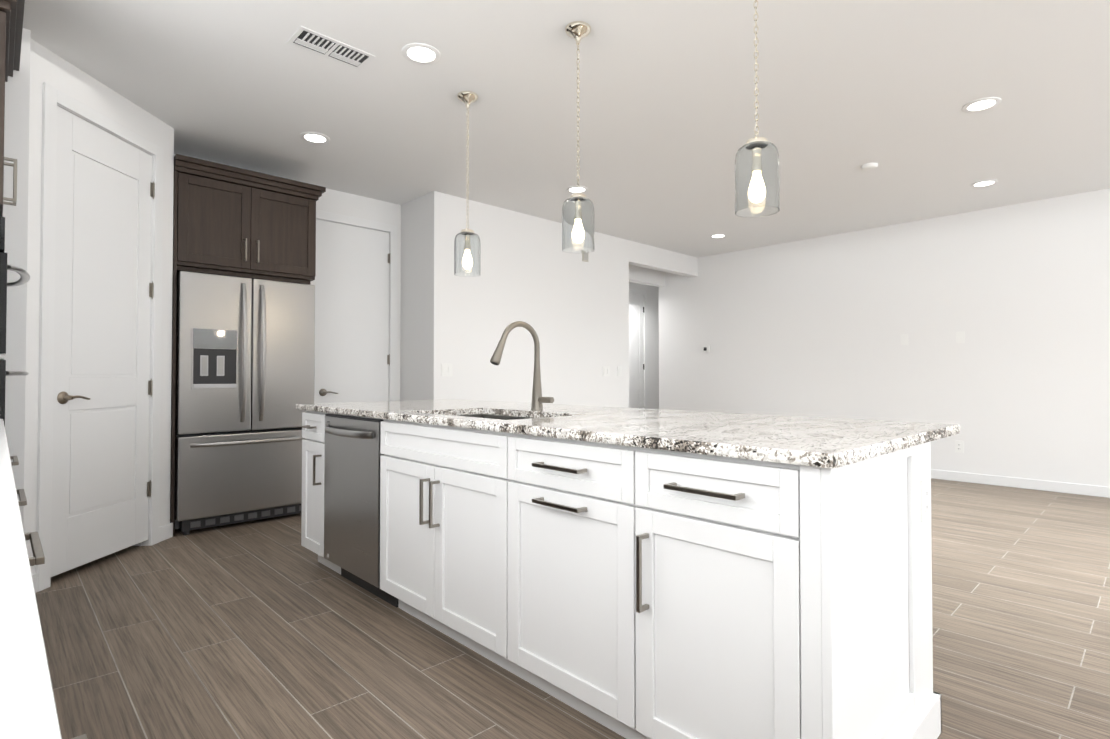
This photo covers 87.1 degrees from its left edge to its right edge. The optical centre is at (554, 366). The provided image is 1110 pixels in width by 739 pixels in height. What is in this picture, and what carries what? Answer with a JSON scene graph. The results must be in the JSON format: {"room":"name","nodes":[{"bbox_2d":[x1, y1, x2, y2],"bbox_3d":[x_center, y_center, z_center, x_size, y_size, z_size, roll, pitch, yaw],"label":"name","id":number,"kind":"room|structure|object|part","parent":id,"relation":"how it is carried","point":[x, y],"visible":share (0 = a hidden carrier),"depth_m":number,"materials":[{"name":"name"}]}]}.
{"room":"kitchen","nodes":[
{"label":"kitchen","id":0,"kind":"room"},
{"bbox_2d":[3,28,173,573],"bbox_3d":[-2.998,-0.243,3.288,1.485,2.740,1.365,1,-1,-44],"label":"wall","id":1,"kind":"structure","parent":0,"point":[40,64],"depth_m":2.89,"materials":[{"name":"white paint"}]},
{"bbox_2d":[36,82,162,591],"bbox_3d":[-2.628,-0.150,3.357,0.135,2.556,0.862,0,-1,1],"label":"trim","id":2,"kind":"structure","parent":1,"relation":"attached to","point":[53,98],"depth_m":2.98,"materials":[{"name":"white paint"}]},
{"bbox_2d":[51,106,151,576],"bbox_3d":[-2.597,-0.132,3.356,0.035,2.440,0.710,0,-1,1],"label":"door leaf","id":3,"kind":"structure","parent":1,"relation":"in","point":[100,441],"depth_m":3.31,"materials":[{"name":"white paint"}]},
{"bbox_2d":[57,181,154,496],"bbox_3d":[-2.569,-0.181,3.374,0.490,2.014,0.501,1,-1,-44],"label":"hardware piece","id":4,"kind":"object","parent":3,"relation":"attached to","point":[63,397],"visible":1,"depth_m":3.69,"materials":[{"name":"silver metal"}]},
{"bbox_2d":[174,154,400,400],"bbox_3d":[-2.974,-0.219,4.755,3.550,2.740,0.720,1,-1,-44],"label":"wall","id":5,"kind":"structure","parent":0,"point":[346,204],"depth_m":5.48,"materials":[{"name":"white paint"}]},
{"bbox_2d":[315,219,389,402],"bbox_3d":[-1.830,-0.071,5.337,0.710,2.438,0.095,1,-1,-44],"label":"closet door leaf","id":6,"kind":"structure","parent":5,"relation":"in","point":[352,317],"depth_m":5.33,"materials":[{"name":"white paint"}]},
{"bbox_3d":[-1.805,-0.090,5.338,0.674,2.014,0.060,1,-1,-44],"label":"closet door hardware","id":7,"kind":"part","parent":6,"relation":"part of","materials":[{"name":"white wood"}]},
{"bbox_2d":[310,210,396,402],"bbox_3d":[-1.876,-0.102,5.378,0.852,2.526,0.135,1,-1,-44],"label":"trim","id":8,"kind":"structure","parent":5,"relation":"attached to","point":[390,229],"depth_m":5.59,"materials":[{"name":"white paint"}]},
{"bbox_2d":[400,194,426,400],"bbox_3d":[-1.333,-0.206,5.578,0.120,2.740,0.600,1,-1,-44],"label":"wall","id":9,"kind":"structure","parent":0,"point":[413,342],"depth_m":5.49,"materials":[{"name":"white paint"}]},
{"bbox_2d":[426,191,697,407],"bbox_3d":[0.419,-0.187,6.760,4.286,2.740,0.120,1,-1,-44],"label":"wall","id":10,"kind":"structure","parent":0,"point":[572,309],"depth_m":6.00,"materials":[{"name":"white paint"}]},
{"bbox_2d":[441,363,451,375],"bbox_3d":[-0.984,0.030,5.320,0.118,0.118,0.011,1,-1,-44],"label":"light switch","id":11,"kind":"object","parent":10,"relation":"attached to","point":[446,369],"depth_m":5.32,"materials":[{"name":"white plastic"}]},
{"bbox_2d":[582,253,587,261],"bbox_3d":[0.344,-1.250,6.606,0.080,0.120,0.022,1,-1,-44],"label":"door chime","id":12,"kind":"object","parent":10,"relation":"attached to","point":[584,257],"visible":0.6,"depth_m":6.59,"materials":[{"name":"beige plastic"}]},
{"bbox_2d":[603,366,609,375],"bbox_3d":[0.604,0.054,6.842,0.118,0.118,0.011,1,-1,-44],"label":"light switch","id":13,"kind":"object","parent":10,"relation":"attached to","point":[606,369],"depth_m":6.84,"materials":[{"name":"white plastic"}]},
{"bbox_2d":[617,366,621,375],"bbox_3d":[0.778,0.057,7.008,0.072,0.118,0.011,1,-1,-44],"label":"light switch","id":14,"kind":"object","parent":10,"relation":"attached to","point":[619,368],"depth_m":7.00,"materials":[{"name":"white plastic"}]},
{"bbox_2d":[23,0,1109,257],"bbox_3d":[2.204,-1.655,3.777,9.970,0.100,10.090,1,-1,-44],"label":"ceiling","id":15,"kind":"structure","parent":0,"point":[669,102],"depth_m":3.50,"materials":[{"name":"white paint"}]},
{"bbox_2d":[300,132,329,143],"bbox_3d":[-1.676,-1.597,4.081,0.196,0.007,0.196,1,-1,-44],"label":"recessed light","id":16,"kind":"object","parent":15,"relation":"in","point":[315,137],"visible":0.98,"depth_m":4.07,"materials":[{"name":"white paint"}]},
{"bbox_2d":[286,26,374,69],"bbox_3d":[-1.137,-1.615,2.977,0.380,0.006,0.190,1,-1,-44],"label":"ceiling vent","id":17,"kind":"object","parent":15,"relation":"in","point":[309,40],"visible":1,"depth_m":2.96,"materials":[{"name":"white metal"}]},
{"bbox_2d":[402,43,440,63],"bbox_3d":[-0.691,-1.614,3.017,0.196,0.007,0.196,1,-1,-44],"label":"recessed light","id":18,"kind":"object","parent":15,"relation":"in","point":[420,53],"visible":1,"depth_m":3.01,"materials":[{"name":"white paint"}]},
{"bbox_2d":[454,91,480,276],"bbox_3d":[-0.519,-1.078,3.464,0.155,1.065,0.155,1,-1,-44],"label":"pendant light","id":19,"kind":"object","parent":15,"relation":"hanging from","point":[467,252],"visible":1,"depth_m":3.41,"materials":[{"name":"clear glass"}]},
{"bbox_3d":[-0.519,-0.668,3.458,0.155,0.245,0.155,1,-1,-44],"label":"lamp shade","id":20,"kind":"part","parent":19,"relation":"part of","materials":[{"name":"clear glass"}]},
{"bbox_2d":[566,186,587,192],"bbox_3d":[0.197,-1.579,5.211,0.196,0.007,0.196,1,-1,-44],"label":"recessed light","id":21,"kind":"object","parent":15,"relation":"in","point":[572,189],"visible":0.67,"depth_m":5.21,"materials":[{"name":"white paint"}]},
{"bbox_2d":[562,21,593,252],"bbox_3d":[0.111,-1.089,2.793,0.155,1.065,0.155,1,-1,-44],"label":"pendant light","id":22,"kind":"object","parent":15,"relation":"hanging from","point":[577,222],"visible":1,"depth_m":2.74,"materials":[{"name":"clear glass"}]},
{"bbox_3d":[0.111,-0.679,2.787,0.155,0.245,0.155,1,-1,-44],"label":"lamp shade","id":23,"kind":"part","parent":22,"relation":"part of","materials":[{"name":"clear glass"}]},
{"bbox_2d":[710,234,726,237],"bbox_3d":[1.938,-1.551,6.935,0.196,0.007,0.196,1,-1,-44],"label":"recessed light","id":24,"kind":"object","parent":15,"relation":"in","point":[718,235],"visible":1,"depth_m":6.91,"materials":[{"name":"white paint"}]},
{"bbox_2d":[735,0,779,217],"bbox_3d":[0.739,-1.099,2.145,0.155,1.065,0.155,1,-1,-44],"label":"pendant light","id":25,"kind":"object","parent":15,"relation":"hanging from","point":[757,184],"visible":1,"depth_m":2.08,"materials":[{"name":"clear glass"}]},
{"bbox_3d":[0.739,-0.689,2.138,0.155,0.245,0.155,1,-1,-44],"label":"lamp shade","id":26,"kind":"part","parent":25,"relation":"part of","materials":[{"name":"clear glass"}]},
{"bbox_2d":[861,163,877,169],"bbox_3d":[2.487,-1.577,4.615,0.116,0.030,0.116,1,-1,-44],"label":"smoke detector","id":27,"kind":"object","parent":15,"relation":"attached to","point":[869,166],"visible":0.98,"depth_m":4.58,"materials":[{"name":"white plastic"}]},
{"bbox_2d":[962,97,1001,111],"bbox_3d":[2.617,-1.605,3.583,0.196,0.007,0.196,1,-1,-44],"label":"recessed light","id":28,"kind":"object","parent":15,"relation":"in","point":[982,104],"visible":0.98,"depth_m":3.58,"materials":[{"name":"white paint"}]},
{"bbox_2d":[970,179,997,186],"bbox_3d":[3.709,-1.581,5.045,0.196,0.007,0.196,1,-1,-44],"label":"recessed light","id":29,"kind":"object","parent":15,"relation":"in","point":[983,183],"visible":0.98,"depth_m":5.04,"materials":[{"name":"white paint"}]},
{"bbox_2d":[35,478,1109,738],"bbox_3d":[2.204,1.184,3.731,9.970,0.100,10.090,1,-1,-44],"label":"floor","id":30,"kind":"structure","parent":0,"point":[269,628],"depth_m":2.34,"materials":[{"name":"brown wood"}]},
{"bbox_2d":[0,0,29,425],"bbox_3d":[-2.509,-0.170,2.258,0.710,2.560,0.793,1,-1,-44],"label":"tall cabinet","id":31,"kind":"object","parent":30,"relation":"on","point":[11,18],"visible":0.9,"depth_m":2.23,"materials":[{"name":"brown wood"}]},
{"bbox_2d":[0,217,29,425],"bbox_3d":[-2.489,0.064,2.306,0.610,1.285,0.678,1,-1,-44],"label":"oven","id":32,"kind":"object","parent":31,"relation":"in","point":[24,275],"depth_m":2.22,"materials":[{"name":"black metal"}]},
{"bbox_2d":[0,419,86,738],"bbox_3d":[-0.781,0.574,0.401,0.675,1.014,4.358,1,-1,-44],"label":"base cabinet","id":33,"kind":"object","parent":30,"relation":"on","point":[28,709],"visible":1,"depth_m":0.36,"materials":[{"name":"white wood"}]},
{"bbox_2d":[174,271,314,534],"bbox_3d":[-2.356,0.255,4.384,0.900,1.780,0.634,1,-1,-44],"label":"fridge","id":34,"kind":"object","parent":30,"relation":"on","point":[245,366],"visible":0.83,"depth_m":4.14,"materials":[{"name":"grey metal"}]},
{"bbox_2d":[170,154,325,535],"bbox_3d":[-2.365,-0.134,4.434,1.006,2.560,0.571,1,-1,-44],"label":"surround","id":35,"kind":"object","parent":30,"relation":"on","point":[228,220],"visible":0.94,"depth_m":4.20,"materials":[{"name":"brown wood"}]},
{"bbox_2d":[296,405,943,738],"bbox_3d":[-0.163,0.673,2.524,0.873,0.884,2.930,1,-1,-44],"label":"kitchen island","id":36,"kind":"object","parent":30,"relation":"on","point":[642,573],"depth_m":1.62,"materials":[{"name":"white wood"}]},
{"bbox_2d":[324,414,397,607],"bbox_3d":[-0.826,0.686,3.044,0.636,0.874,0.602,1,-1,-44],"label":"dishwasher","id":37,"kind":"object","parent":36,"relation":"in","point":[352,446],"depth_m":2.83,"materials":[{"name":"silver metal"}]},
{"bbox_2d":[300,401,911,460],"bbox_3d":[-0.166,0.227,2.544,0.796,0.052,2.962,1,-1,-44],"label":"island countertop","id":38,"kind":"structure","parent":36,"relation":"on","point":[774,440],"depth_m":1.72,"materials":[{"name":"white stone"}]},
{"bbox_2d":[454,414,530,419],"bbox_3d":[-0.269,0.338,2.531,0.460,0.212,0.750,1,-1,-44],"label":"sink","id":39,"kind":"object","parent":38,"relation":"in","point":[491,416],"depth_m":2.82,"materials":[{"name":"silver metal"}]},
{"bbox_2d":[490,321,555,408],"bbox_3d":[-0.150,-0.005,2.702,0.307,0.418,0.134,1,-1,-44],"label":"faucet","id":40,"kind":"object","parent":38,"relation":"on","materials":[{"name":"silver metal"}]},
{"bbox_2d":[920,478,929,521],"bbox_3d":[1.090,0.392,1.718,0.072,0.120,0.008,1,-1,-44],"label":"outlet","id":41,"kind":"object","parent":36,"relation":"attached to","point":[924,482],"depth_m":1.71,"materials":[{"name":"white plastic"}]},
{"bbox_2d":[629,282,658,408],"bbox_3d":[-1.273,-0.178,7.326,9.805,2.740,0.120,1,-1,-44],"label":"wall","id":42,"kind":"structure","parent":0,"point":[652,347],"depth_m":10.08,"materials":[{"name":"white paint"}]},
{"bbox_2d":[629,293,643,407],"bbox_3d":[1.218,-0.001,9.657,0.760,2.438,0.035,1,-1,-44],"label":"door leaf","id":43,"kind":"structure","parent":42,"relation":"in","point":[636,363],"depth_m":9.78,"materials":[{"name":"white paint"}]},
{"bbox_2d":[629,288,646,408],"bbox_3d":[1.196,-0.033,9.680,0.912,2.526,0.135,1,-1,-44],"label":"trim","id":44,"kind":"structure","parent":42,"relation":"attached to","point":[640,292],"depth_m":9.92,"materials":[{"name":"white paint"}]},
{"bbox_2d":[629,264,665,409],"bbox_3d":[1.732,-0.154,8.779,3.456,2.740,0.120,1,-1,-44],"label":"wall","id":45,"kind":"structure","parent":0,"point":[662,371],"depth_m":8.61,"materials":[{"name":"white paint"}]},
{"bbox_2d":[665,188,1109,486],"bbox_3d":[4.722,-0.208,5.454,0.120,2.740,8.820,1,-1,-44],"label":"wall","id":46,"kind":"structure","parent":0,"point":[1016,384],"depth_m":6.12,"materials":[{"name":"white paint"}]},
{"bbox_2d":[703,346,709,352],"bbox_3d":[2.095,-0.243,8.093,0.024,0.095,0.095,1,-1,-44],"label":"thermostat","id":47,"kind":"object","parent":46,"relation":"attached to","point":[706,349],"visible":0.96,"depth_m":8.08,"materials":[{"name":"white plastic"}]},
{"bbox_2d":[955,441,963,452],"bbox_3d":[4.129,0.818,5.963,0.008,0.120,0.075,1,-1,-44],"label":"outlet","id":48,"kind":"object","parent":46,"relation":"attached to","point":[959,446],"visible":1,"depth_m":5.96,"materials":[{"name":"white plastic"}]},
{"bbox_2d":[931,469,1109,497],"bbox_3d":[4.674,1.114,5.387,0.013,0.095,8.820,1,-1,-44],"label":"baseboard","id":49,"kind":"structure","parent":46,"relation":"attached to","point":[1063,487],"depth_m":5.58,"materials":[{"name":"white paint"}]}
]}

